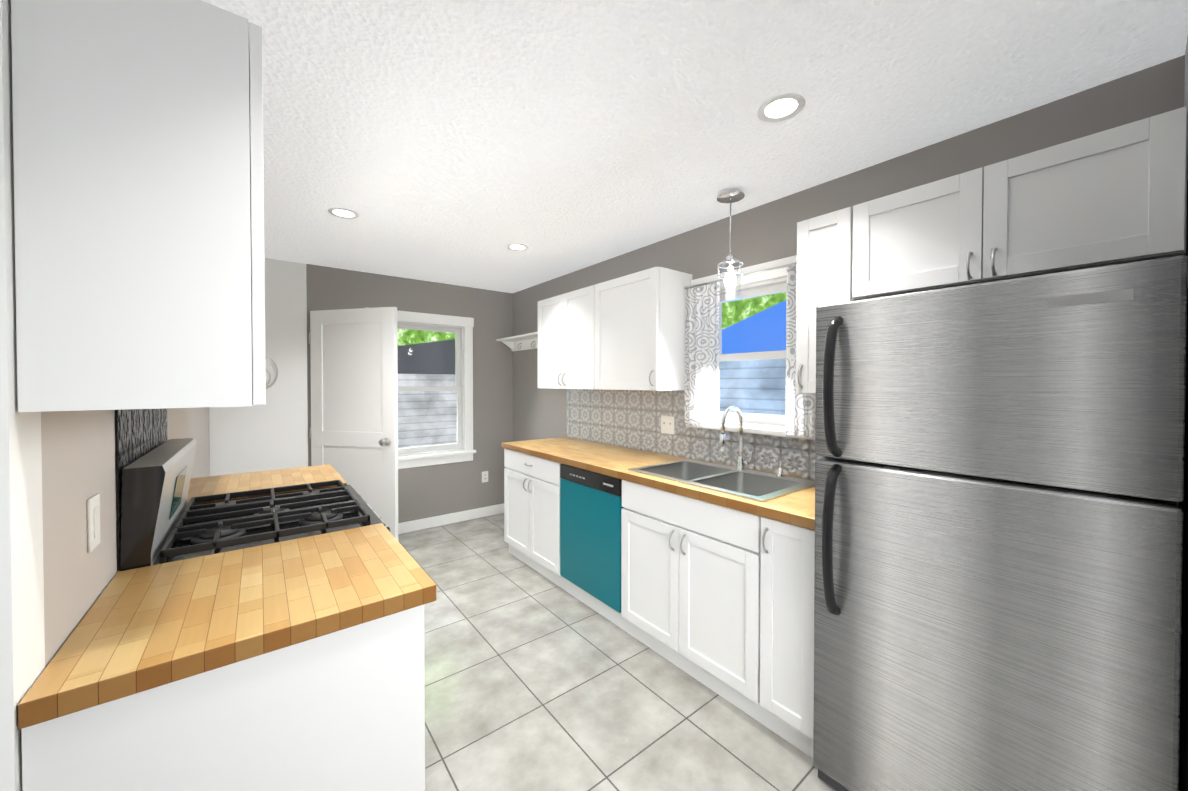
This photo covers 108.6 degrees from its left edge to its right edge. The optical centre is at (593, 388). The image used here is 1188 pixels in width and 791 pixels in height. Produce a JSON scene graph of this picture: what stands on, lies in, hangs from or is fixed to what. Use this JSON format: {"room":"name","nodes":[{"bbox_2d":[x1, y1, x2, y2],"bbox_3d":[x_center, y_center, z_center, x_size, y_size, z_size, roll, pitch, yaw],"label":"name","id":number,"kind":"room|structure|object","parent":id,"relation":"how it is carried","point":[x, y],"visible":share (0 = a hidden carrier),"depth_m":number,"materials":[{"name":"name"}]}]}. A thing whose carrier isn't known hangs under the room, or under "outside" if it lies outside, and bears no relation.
{"room":"kitchen","nodes":[
{"label":"kitchen","id":0,"kind":"room"},
{"bbox_2d":[0,0,209,790],"bbox_3d":[-1.955,0.185,1.919,0.120,2.400,3.340,-1,1,-38],"label":"wall","id":1,"kind":"structure","parent":0,"point":[57,470],"depth_m":0.67,"materials":[{"name":"grey paint"}]},
{"bbox_2d":[87,493,100,552],"bbox_3d":[-1.114,0.297,0.953,0.008,0.116,0.072,-1,1,-38],"label":"light switch","id":2,"kind":"object","parent":1,"relation":"attached to","point":[93,520],"visible":0.98,"depth_m":0.94,"materials":[{"name":"white plastic"}]},
{"bbox_2d":[115,408,167,570],"bbox_3d":[-1.475,0.249,1.410,0.004,0.443,0.762,-1,1,-38],"label":"backsplash","id":3,"kind":"structure","parent":1,"relation":"attached to","point":[139,433],"depth_m":1.24,"materials":[{"name":"grey tile"}]},
{"bbox_2d":[11,0,274,411],"bbox_3d":[-1.084,-0.343,1.149,0.303,0.745,1.024,-1,1,-38],"label":"upper cabinet","id":4,"kind":"object","parent":1,"relation":"attached to","point":[138,158],"depth_m":0.73,"materials":[{"name":"white wood"}]},
{"bbox_2d":[209,258,307,475],"bbox_3d":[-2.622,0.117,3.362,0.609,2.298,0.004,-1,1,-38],"label":"tall cabinet","id":5,"kind":"object","parent":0,"point":[272,434],"visible":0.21,"depth_m":3.42,"materials":[{"name":"white paint"}]},
{"bbox_2d":[209,263,512,522],"bbox_3d":[-1.917,0.159,3.994,2.740,2.400,0.120,-1,1,-38],"label":"wall","id":6,"kind":"structure","parent":0,"point":[434,490],"depth_m":4.34,"materials":[{"name":"grey paint"}]},
{"bbox_2d":[309,307,398,541],"bbox_3d":[-1.941,0.358,3.462,0.560,2.000,0.664,-1,1,-38],"label":"door","id":7,"kind":"structure","parent":6,"relation":"in","point":[354,403],"depth_m":3.43,"materials":[{"name":"white wood"}]},
{"bbox_2d":[366,307,475,468],"bbox_3d":[-1.666,0.010,4.151,1.020,1.475,0.170,-1,1,-38],"label":"window","id":8,"kind":"structure","parent":6,"relation":"in","point":[463,360],"depth_m":4.31,"materials":[{"name":"white wood"}]},
{"bbox_2d":[398,503,503,533],"bbox_3d":[-1.874,1.310,3.954,2.500,0.100,0.017,-1,1,-38],"label":"baseboard","id":9,"kind":"structure","parent":6,"relation":"attached to","point":[420,524],"depth_m":4.26,"materials":[{"name":"white wood"}]},
{"bbox_2d":[482,471,487,482],"bbox_3d":[-1.153,0.932,4.521,0.072,0.116,0.008,-1,1,-38],"label":"electrical outlet","id":10,"kind":"object","parent":6,"relation":"attached to","point":[484,476],"visible":1,"depth_m":4.52,"materials":[{"name":"white plastic"}]},
{"bbox_2d":[398,513,836,790],"bbox_3d":[-0.853,1.450,0.765,5.070,0.100,6.540,-1,1,-38],"label":"floor","id":11,"kind":"structure","parent":0,"point":[535,680],"depth_m":1.89,"materials":[{"name":"tile"}]},
{"bbox_2d":[21,605,424,790],"bbox_3d":[-0.822,0.956,1.075,0.602,0.880,0.571,-1,1,-38],"label":"base cabinet","id":12,"kind":"object","parent":11,"relation":"on","point":[342,710],"visible":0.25,"depth_m":0.84,"materials":[{"name":"white wood"}]},
{"bbox_2d":[18,464,435,728],"bbox_3d":[-1.237,0.489,1.618,0.630,0.040,1.965,-1,1,-38],"label":"countertop","id":13,"kind":"structure","parent":12,"relation":"on","point":[137,630],"depth_m":0.95,"materials":[{"name":"beige wood"}]},
{"bbox_2d":[120,438,389,570],"bbox_3d":[-1.199,0.796,1.633,0.696,1.185,0.755,-1,1,-38],"label":"range","id":14,"kind":"object","parent":11,"relation":"on","point":[163,520],"visible":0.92,"depth_m":1.40,"materials":[{"name":"black metal"}]},
{"bbox_2d":[504,448,631,591],"bbox_3d":[-0.244,0.927,3.391,0.618,0.880,0.828,-1,1,-38],"label":"base cabinet","id":15,"kind":"object","parent":11,"relation":"on","point":[531,483],"depth_m":3.11,"materials":[{"name":"white wood"}]},
{"bbox_2d":[560,463,623,612],"bbox_3d":[0.195,0.887,2.815,0.604,0.770,0.606,-1,1,-38],"label":"dishwasher","id":16,"kind":"object","parent":15,"relation":"in","point":[591,507],"visible":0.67,"depth_m":2.59,"materials":[{"name":"teal metal"}]},
{"bbox_2d":[740,511,814,757],"bbox_3d":[0.961,0.947,1.853,0.618,0.880,0.288,-1,1,-38],"label":"base cabinet","id":17,"kind":"object","parent":11,"relation":"on","point":[777,558],"depth_m":1.67,"materials":[{"name":"white wood"}]},
{"bbox_2d":[501,437,814,529],"bbox_3d":[0.265,0.475,2.723,0.633,0.040,2.530,-1,1,-38],"label":"countertop","id":18,"kind":"structure","parent":17,"relation":"on","point":[797,508],"depth_m":2.43,"materials":[{"name":"beige wood"}]},
{"bbox_2d":[628,459,814,501],"bbox_3d":[0.650,0.552,2.244,0.525,0.198,0.820,-1,1,-38],"label":"sink","id":19,"kind":"object","parent":18,"relation":"in","point":[755,485],"visible":0.31,"depth_m":2.28,"materials":[{"name":"silver metal"}]},
{"bbox_2d":[719,406,784,476],"bbox_3d":[0.822,0.275,2.243,0.220,0.356,0.272,-1,1,-38],"label":"faucet","id":20,"kind":"object","parent":18,"relation":"on","point":[741,461],"visible":1,"depth_m":2.33,"materials":[{"name":"silver metal"}]},
{"bbox_2d":[813,255,1187,790],"bbox_3d":[1.233,0.552,1.379,0.750,1.680,0.760,-1,1,-38],"label":"fridge","id":21,"kind":"object","parent":11,"relation":"on","point":[999,481],"visible":1,"depth_m":1.12,"materials":[{"name":"silver metal"}]},
{"bbox_2d":[202,0,1187,292],"bbox_3d":[-0.853,-1.050,0.734,5.070,0.100,6.540,-1,1,-38],"label":"ceiling","id":22,"kind":"structure","parent":0,"point":[458,142],"depth_m":1.51,"materials":[{"name":"white paint"}]},
{"bbox_2d":[328,208,358,218],"bbox_3d":[-1.450,-1.018,2.475,0.155,0.007,0.169,-1,1,-38],"label":"recessed light","id":23,"kind":"object","parent":22,"relation":"in","point":[348,214],"depth_m":2.49,"materials":[{"name":"white"}]},
{"bbox_2d":[506,243,527,250],"bbox_3d":[-0.555,-1.026,3.088,0.156,0.007,0.167,-1,1,-38],"label":"recessed light","id":24,"kind":"object","parent":22,"relation":"in","point":[515,246],"depth_m":3.10,"materials":[{"name":"white"}]},
{"bbox_2d":[717,189,744,300],"bbox_3d":[0.713,-0.744,2.232,0.140,0.550,0.140,-1,1,-38],"label":"pendant light","id":25,"kind":"object","parent":22,"relation":"hanging from","point":[730,196],"visible":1,"depth_m":2.22,"materials":[{"name":"clear glass"}]},
{"bbox_2d":[757,93,805,122],"bbox_3d":[0.669,-1.006,1.529,0.161,0.007,0.159,-1,1,-38],"label":"recessed light","id":26,"kind":"object","parent":22,"relation":"in","point":[781,105],"depth_m":1.53,"materials":[{"name":"white"}]},
{"bbox_2d":[513,55,1184,477],"bbox_3d":[0.632,0.173,2.866,0.120,2.400,4.800,-1,1,-38],"label":"wall","id":27,"kind":"structure","parent":0,"point":[759,235],"depth_m":2.11,"materials":[{"name":"grey paint"}]},
{"bbox_2d":[496,332,537,350],"bbox_3d":[-0.662,-0.465,4.247,0.197,0.122,1.002,-1,1,-38],"label":"shelf","id":28,"kind":"object","parent":27,"relation":"attached to","point":[528,341],"visible":0.58,"depth_m":4.41,"materials":[{"name":"white wood"}]},
{"bbox_2d":[538,287,585,388],"bbox_3d":[-0.094,-0.372,3.417,0.328,0.745,0.846,-1,1,-38],"label":"upper cabinet","id":29,"kind":"object","parent":27,"relation":"attached to","point":[561,318],"depth_m":3.34,"materials":[{"name":"white wood"}]},
{"bbox_2d":[586,266,691,390],"bbox_3d":[0.298,-0.365,2.917,0.328,0.745,0.670,-1,1,-38],"label":"upper cabinet","id":30,"kind":"object","parent":27,"relation":"attached to","point":[626,332],"depth_m":2.70,"materials":[{"name":"white wood"}]},
{"bbox_2d":[567,389,824,479],"bbox_3d":[0.523,0.230,2.903,0.005,0.443,2.500,-1,1,-38],"label":"backsplash","id":31,"kind":"structure","parent":27,"relation":"attached to","point":[628,418],"depth_m":2.94,"materials":[{"name":"grey tile"}]},
{"bbox_2d":[661,416,674,433],"bbox_3d":[0.503,0.248,2.918,0.008,0.120,0.120,-1,1,-38],"label":"electrical outlet","id":32,"kind":"object","parent":31,"relation":"attached to","point":[667,424],"visible":1,"depth_m":2.92,"materials":[{"name":"white plastic"}]},
{"bbox_2d":[686,255,814,439],"bbox_3d":[0.904,-0.222,2.465,0.170,0.940,0.810,-1,1,-38],"label":"window","id":33,"kind":"structure","parent":27,"relation":"in","point":[768,283],"depth_m":2.42,"materials":[{"name":"white wood"}]},
{"bbox_2d":[685,262,796,289],"bbox_3d":[0.851,-0.629,2.380,0.074,0.022,0.832,-1,1,-38],"label":"curtain rod","id":34,"kind":"object","parent":33,"relation":"attached to","point":[760,271],"visible":0.67,"depth_m":2.32,"materials":[{"name":"silver metal"}]},
{"bbox_2d":[685,282,719,428],"bbox_3d":[0.656,-0.196,2.592,0.045,0.855,0.255,-1,1,-38],"label":"curtain","id":35,"kind":"object","parent":34,"relation":"hanging from","point":[702,360],"depth_m":2.58,"materials":[{"name":"fabric"}]},
{"bbox_2d":[785,264,815,437],"bbox_3d":[1.026,-0.190,2.120,0.039,0.855,0.165,-1,1,-38],"label":"panel","id":36,"kind":"object","parent":34,"relation":"hanging from","point":[800,418],"depth_m":2.15,"materials":[{"name":"fabric"}]},
{"bbox_2d":[796,106,1187,393],"bbox_3d":[1.315,-0.348,1.570,0.390,0.745,0.997,-1,1,-38],"label":"upper cabinet","id":37,"kind":"object","parent":27,"relation":"attached to","point":[1115,195],"visible":0.94,"depth_m":1.33,"materials":[{"name":"white wood"}]},
{"bbox_2d":[1178,36,1187,790],"bbox_3d":[1.728,0.198,0.892,0.830,2.400,0.580,-1,1,-38],"label":"wall","id":38,"kind":"structure","parent":0,"point":[1183,754],"depth_m":1.07,"materials":[{"name":"grey paint"}]},
{"label":"outside","id":39,"kind":"structure","parent":0,"visible":0},
{"bbox_2d":[397,329,456,447],"bbox_3d":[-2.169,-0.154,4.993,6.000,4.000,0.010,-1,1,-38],"label":"window glass","id":40,"kind":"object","parent":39,"point":[447,423],"depth_m":5.11,"materials":[{"name":"clear glass"}]},
{"bbox_2d":[719,292,785,414],"bbox_3d":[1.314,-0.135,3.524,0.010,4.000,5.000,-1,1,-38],"label":"window glass","id":41,"kind":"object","parent":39,"point":[752,382],"depth_m":3.51,"materials":[{"name":"clear glass"}]}
]}

